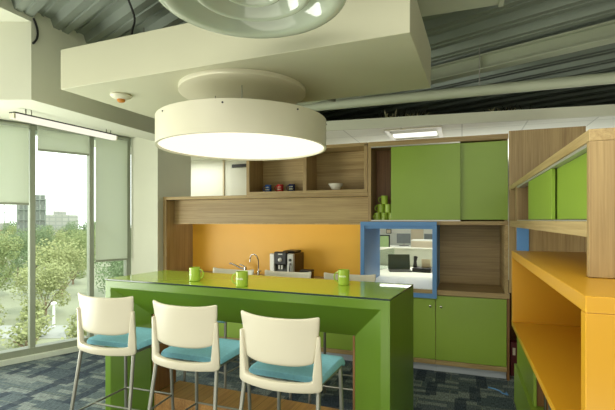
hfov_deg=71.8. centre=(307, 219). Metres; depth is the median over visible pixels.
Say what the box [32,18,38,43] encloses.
cable
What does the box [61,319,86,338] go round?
bush
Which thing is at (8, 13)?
wall
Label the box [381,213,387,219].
mug
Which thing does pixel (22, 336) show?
bush
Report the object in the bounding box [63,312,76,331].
bush
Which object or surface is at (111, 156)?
roller blind
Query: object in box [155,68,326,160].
drum pendant
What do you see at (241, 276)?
mug
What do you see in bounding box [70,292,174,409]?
bar stool
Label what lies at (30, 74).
ceiling beam
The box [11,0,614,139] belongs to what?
ceiling
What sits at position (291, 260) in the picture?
coffee machine
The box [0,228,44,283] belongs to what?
tree
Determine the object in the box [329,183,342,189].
bowl
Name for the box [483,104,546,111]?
tuft
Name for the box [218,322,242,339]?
base cabinet
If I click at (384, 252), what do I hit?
glass screen
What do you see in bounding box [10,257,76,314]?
tree
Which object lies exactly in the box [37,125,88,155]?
roller blind
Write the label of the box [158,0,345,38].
pendant
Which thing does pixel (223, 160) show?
trim
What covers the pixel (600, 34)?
ceiling beam
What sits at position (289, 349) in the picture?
bar stool
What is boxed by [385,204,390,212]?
mug
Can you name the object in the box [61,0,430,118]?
ceiling box
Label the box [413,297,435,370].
base cabinet
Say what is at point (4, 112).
ceiling
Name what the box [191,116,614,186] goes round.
ceiling
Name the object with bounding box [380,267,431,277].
office desk
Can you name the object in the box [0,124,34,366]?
window
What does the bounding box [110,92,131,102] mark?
smoke detector
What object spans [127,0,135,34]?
cable
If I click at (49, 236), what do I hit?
tree
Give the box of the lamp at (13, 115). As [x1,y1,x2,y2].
[9,109,117,140]
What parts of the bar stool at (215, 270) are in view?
leg, leg, backrest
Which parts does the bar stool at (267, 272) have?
backrest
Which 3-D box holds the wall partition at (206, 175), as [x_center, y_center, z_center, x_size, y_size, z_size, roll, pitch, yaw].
[-1.653,0.261,6.985,2.080,2.478,0.100,0,0,20]
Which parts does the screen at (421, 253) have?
cap rail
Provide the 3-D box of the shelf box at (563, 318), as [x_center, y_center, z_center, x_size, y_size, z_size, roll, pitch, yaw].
[1.372,0.445,1.829,0.720,0.490,1.775,0,0,20]
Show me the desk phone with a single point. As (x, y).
(426, 267)
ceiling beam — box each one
[0,13,154,140]
[325,20,614,100]
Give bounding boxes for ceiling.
[0,108,134,137]
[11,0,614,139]
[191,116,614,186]
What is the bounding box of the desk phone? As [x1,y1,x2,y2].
[412,256,431,272]
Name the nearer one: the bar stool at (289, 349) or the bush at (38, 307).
the bar stool at (289, 349)
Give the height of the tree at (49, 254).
5.047 m
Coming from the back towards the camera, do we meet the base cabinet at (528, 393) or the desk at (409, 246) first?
the desk at (409, 246)
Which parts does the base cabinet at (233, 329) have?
rail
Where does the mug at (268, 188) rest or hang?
on the shelf unit at (347, 164)
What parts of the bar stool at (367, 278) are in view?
leg, leg, backrest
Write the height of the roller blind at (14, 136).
0.863 m
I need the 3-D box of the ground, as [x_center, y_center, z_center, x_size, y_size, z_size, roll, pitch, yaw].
[-124.591,6.700,149.848,357.128,0.400,449.379,0,0,20]
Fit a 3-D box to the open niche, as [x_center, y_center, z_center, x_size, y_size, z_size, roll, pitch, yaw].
[1.663,0.368,4.317,0.634,0.636,0.550,0,0,20]
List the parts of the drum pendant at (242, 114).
lamp shade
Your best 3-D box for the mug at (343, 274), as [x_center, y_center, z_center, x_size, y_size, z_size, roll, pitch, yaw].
[0.243,0.398,2.957,0.100,0.103,0.080,0,0,-32]
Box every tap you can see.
[229,262,246,269]
[249,254,260,274]
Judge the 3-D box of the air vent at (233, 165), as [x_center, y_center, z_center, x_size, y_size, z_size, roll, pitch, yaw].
[-1.041,-0.855,6.692,0.330,0.050,0.028,0,0,20]
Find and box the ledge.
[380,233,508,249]
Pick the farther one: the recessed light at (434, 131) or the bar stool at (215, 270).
the recessed light at (434, 131)
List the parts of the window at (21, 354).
sill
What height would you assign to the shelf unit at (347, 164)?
0.518 m
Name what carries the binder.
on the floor
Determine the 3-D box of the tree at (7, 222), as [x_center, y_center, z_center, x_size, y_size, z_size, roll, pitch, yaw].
[-54.870,3.293,77.576,4.343,6.461,4.656,0,0,-43]
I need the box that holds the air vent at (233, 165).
[232,164,245,167]
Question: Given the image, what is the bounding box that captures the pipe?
[303,47,614,110]
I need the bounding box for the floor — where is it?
[0,276,516,409]
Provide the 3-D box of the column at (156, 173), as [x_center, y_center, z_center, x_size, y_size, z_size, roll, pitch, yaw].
[-1.905,-0.210,5.578,0.406,3.420,0.677,0,0,20]
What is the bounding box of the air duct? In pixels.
[417,0,503,16]
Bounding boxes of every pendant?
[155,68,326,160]
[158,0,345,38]
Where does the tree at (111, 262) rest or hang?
on the ground
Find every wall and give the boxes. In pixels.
[0,0,30,21]
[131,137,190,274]
[380,187,508,234]
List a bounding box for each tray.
[295,99,335,105]
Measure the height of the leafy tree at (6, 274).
5.529 m
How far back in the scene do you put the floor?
3.83 m
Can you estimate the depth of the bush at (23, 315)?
23.43 m
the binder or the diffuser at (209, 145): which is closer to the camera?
the diffuser at (209, 145)
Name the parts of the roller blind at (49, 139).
rail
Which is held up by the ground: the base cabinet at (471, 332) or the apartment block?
the apartment block
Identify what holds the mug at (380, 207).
on the mug at (377, 216)
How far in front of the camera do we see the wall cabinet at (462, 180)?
4.15 m
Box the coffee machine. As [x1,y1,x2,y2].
[270,249,303,271]
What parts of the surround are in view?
panel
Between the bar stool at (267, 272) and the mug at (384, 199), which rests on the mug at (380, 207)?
the mug at (384, 199)
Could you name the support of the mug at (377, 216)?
on the wall cabinet at (462, 180)
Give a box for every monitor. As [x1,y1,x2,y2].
[397,233,410,245]
[424,234,431,238]
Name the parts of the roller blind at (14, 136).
rail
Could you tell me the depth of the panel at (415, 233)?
10.70 m
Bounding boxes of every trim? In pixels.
[223,160,224,195]
[326,104,614,130]
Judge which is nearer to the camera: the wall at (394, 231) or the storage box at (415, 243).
the storage box at (415, 243)
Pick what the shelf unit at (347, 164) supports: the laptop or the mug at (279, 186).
the mug at (279, 186)
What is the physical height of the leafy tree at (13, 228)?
5.777 m
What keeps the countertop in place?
on the base cabinet
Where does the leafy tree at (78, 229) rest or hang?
on the ground
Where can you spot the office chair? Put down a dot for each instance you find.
(384, 239)
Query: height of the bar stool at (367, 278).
1.059 m
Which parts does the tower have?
panel, panel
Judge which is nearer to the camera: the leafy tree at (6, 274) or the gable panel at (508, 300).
the gable panel at (508, 300)
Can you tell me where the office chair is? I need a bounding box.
[380,235,389,246]
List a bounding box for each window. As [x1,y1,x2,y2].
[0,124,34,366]
[33,125,93,359]
[92,136,130,345]
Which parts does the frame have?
panel, panel, panel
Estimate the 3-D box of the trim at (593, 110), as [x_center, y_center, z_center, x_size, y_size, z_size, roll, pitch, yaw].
[2.457,-1.028,4.079,8.192,0.105,0.028,0,0,14]
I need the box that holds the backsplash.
[193,224,359,276]
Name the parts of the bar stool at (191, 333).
leg, backrest, frame, leg, seat, seat frame, leg, leg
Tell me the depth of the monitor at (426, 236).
11.95 m
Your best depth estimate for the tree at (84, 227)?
66.21 m
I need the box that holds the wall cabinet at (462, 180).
[368,133,507,224]
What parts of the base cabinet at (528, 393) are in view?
door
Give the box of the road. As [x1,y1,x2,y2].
[0,325,72,338]
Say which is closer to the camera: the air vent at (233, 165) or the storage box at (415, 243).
the air vent at (233, 165)
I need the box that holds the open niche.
[440,225,507,293]
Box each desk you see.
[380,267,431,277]
[390,245,410,247]
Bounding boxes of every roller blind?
[0,120,29,204]
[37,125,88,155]
[95,136,127,261]
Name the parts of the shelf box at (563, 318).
panel, panel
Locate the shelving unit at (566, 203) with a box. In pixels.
[510,128,614,277]
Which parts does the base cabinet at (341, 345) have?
door, rail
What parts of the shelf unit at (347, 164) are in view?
panel, panel, panel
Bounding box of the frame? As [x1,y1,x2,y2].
[360,222,439,298]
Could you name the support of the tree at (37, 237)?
on the ground
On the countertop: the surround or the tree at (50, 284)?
the surround
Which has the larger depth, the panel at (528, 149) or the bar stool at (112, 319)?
the panel at (528, 149)
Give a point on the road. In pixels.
(58, 331)
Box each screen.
[380,247,394,269]
[380,247,508,279]
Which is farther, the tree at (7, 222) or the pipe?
the tree at (7, 222)
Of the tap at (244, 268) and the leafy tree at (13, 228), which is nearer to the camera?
the tap at (244, 268)
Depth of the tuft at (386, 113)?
4.55 m
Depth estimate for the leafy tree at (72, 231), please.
49.64 m
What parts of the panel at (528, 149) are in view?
recess panel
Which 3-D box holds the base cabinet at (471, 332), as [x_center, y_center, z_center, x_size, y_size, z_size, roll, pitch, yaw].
[1.645,1.117,4.303,0.633,0.765,0.568,0,0,20]
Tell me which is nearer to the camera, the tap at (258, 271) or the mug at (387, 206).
the mug at (387, 206)
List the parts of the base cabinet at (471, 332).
rail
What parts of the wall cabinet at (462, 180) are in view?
panel, door, panel, door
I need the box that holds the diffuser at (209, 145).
[158,132,323,158]
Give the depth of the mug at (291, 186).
4.87 m
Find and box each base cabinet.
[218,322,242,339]
[319,332,352,360]
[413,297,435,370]
[436,295,506,378]
[514,338,543,409]
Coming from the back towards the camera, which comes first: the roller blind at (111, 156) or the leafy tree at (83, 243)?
the leafy tree at (83, 243)
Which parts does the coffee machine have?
control panel, lid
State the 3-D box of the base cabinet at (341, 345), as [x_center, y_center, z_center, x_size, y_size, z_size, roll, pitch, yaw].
[0.451,1.117,4.737,0.633,0.765,0.568,0,0,20]
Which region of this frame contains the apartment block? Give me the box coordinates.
[46,211,77,235]
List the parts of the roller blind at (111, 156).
rail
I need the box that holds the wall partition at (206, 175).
[191,159,255,273]
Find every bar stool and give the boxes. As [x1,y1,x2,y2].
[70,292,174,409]
[148,300,251,409]
[183,267,260,388]
[239,310,344,409]
[241,270,310,400]
[308,272,375,403]
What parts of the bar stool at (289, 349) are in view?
leg, leg, backrest, frame, seat, seat frame, leg, leg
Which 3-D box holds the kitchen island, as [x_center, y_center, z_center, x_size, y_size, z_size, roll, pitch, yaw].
[-0.405,0.975,3.119,2.227,1.050,0.620,0,0,23]
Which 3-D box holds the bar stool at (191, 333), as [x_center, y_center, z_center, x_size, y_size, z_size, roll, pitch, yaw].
[-0.650,0.988,2.604,0.502,1.028,0.549,0,0,20]
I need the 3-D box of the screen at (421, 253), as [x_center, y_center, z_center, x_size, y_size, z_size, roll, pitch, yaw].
[2.031,0.975,6.758,3.200,1.050,0.070,0,0,20]
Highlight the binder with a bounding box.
[510,340,516,375]
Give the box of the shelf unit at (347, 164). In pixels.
[246,142,367,194]
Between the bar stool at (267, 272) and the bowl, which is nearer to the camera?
the bar stool at (267, 272)
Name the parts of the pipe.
hanger rod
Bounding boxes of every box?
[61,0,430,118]
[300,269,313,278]
[411,239,431,247]
[512,251,614,409]
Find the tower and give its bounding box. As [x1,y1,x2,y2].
[17,195,45,263]
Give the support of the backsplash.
on the countertop
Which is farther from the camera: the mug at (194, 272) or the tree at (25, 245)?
the tree at (25, 245)
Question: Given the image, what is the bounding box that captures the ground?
[0,244,116,350]
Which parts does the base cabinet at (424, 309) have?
rail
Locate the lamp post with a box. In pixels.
[51,302,56,326]
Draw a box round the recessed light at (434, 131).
[384,126,443,140]
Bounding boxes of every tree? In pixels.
[0,221,16,252]
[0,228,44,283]
[0,231,16,262]
[0,233,24,290]
[6,225,16,233]
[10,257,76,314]
[11,224,49,267]
[26,224,57,265]
[35,237,86,296]
[49,229,68,251]
[54,221,76,242]
[54,232,94,284]
[64,229,95,272]
[69,219,95,247]
[74,229,95,257]
[94,254,123,275]
[95,260,123,293]
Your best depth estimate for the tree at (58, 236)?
67.08 m
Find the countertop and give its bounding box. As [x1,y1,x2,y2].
[200,271,509,298]
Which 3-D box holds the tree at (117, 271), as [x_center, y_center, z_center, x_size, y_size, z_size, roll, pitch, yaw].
[-12.419,4.062,28.645,3.551,4.913,3.775,0,0,-35]
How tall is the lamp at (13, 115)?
0.114 m
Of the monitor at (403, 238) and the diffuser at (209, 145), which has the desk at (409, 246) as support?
the monitor at (403, 238)
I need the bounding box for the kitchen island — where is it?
[105,270,412,409]
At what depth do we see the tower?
62.55 m
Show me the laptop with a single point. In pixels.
(396, 262)
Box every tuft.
[365,107,427,118]
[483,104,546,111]
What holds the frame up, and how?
on the countertop
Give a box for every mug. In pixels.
[189,267,203,281]
[231,271,247,286]
[263,185,271,191]
[274,184,282,190]
[286,184,294,190]
[334,269,348,284]
[373,213,380,219]
[375,204,383,212]
[378,196,387,203]
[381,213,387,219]
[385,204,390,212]
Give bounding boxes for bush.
[0,318,44,347]
[16,308,55,336]
[20,298,51,318]
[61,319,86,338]
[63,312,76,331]
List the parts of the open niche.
panel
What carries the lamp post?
on the road
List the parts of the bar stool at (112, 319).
leg, backrest, frame, seat, seat frame, leg, leg, leg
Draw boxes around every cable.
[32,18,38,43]
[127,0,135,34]
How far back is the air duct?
2.87 m
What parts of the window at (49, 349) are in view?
sill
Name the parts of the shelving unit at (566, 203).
blue panel, door, panel, panel, door, panel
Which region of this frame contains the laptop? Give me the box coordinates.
[388,254,411,271]
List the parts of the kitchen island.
glass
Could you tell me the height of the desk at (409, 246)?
0.750 m
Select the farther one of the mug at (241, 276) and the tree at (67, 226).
the tree at (67, 226)
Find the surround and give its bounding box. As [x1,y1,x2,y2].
[163,192,367,270]
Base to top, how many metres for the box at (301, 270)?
0.110 m
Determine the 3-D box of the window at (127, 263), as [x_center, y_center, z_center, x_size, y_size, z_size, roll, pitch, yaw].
[-2.406,0.235,5.196,0.456,2.530,0.200,0,0,-44]
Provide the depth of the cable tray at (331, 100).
4.05 m
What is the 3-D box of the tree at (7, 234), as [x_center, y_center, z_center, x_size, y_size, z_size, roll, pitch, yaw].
[-41.568,3.978,57.525,5.011,5.090,3.501,0,0,26]
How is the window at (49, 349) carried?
in the wall
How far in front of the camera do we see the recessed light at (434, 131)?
4.74 m
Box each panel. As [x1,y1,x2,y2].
[411,229,423,239]
[506,299,509,380]
[508,126,585,340]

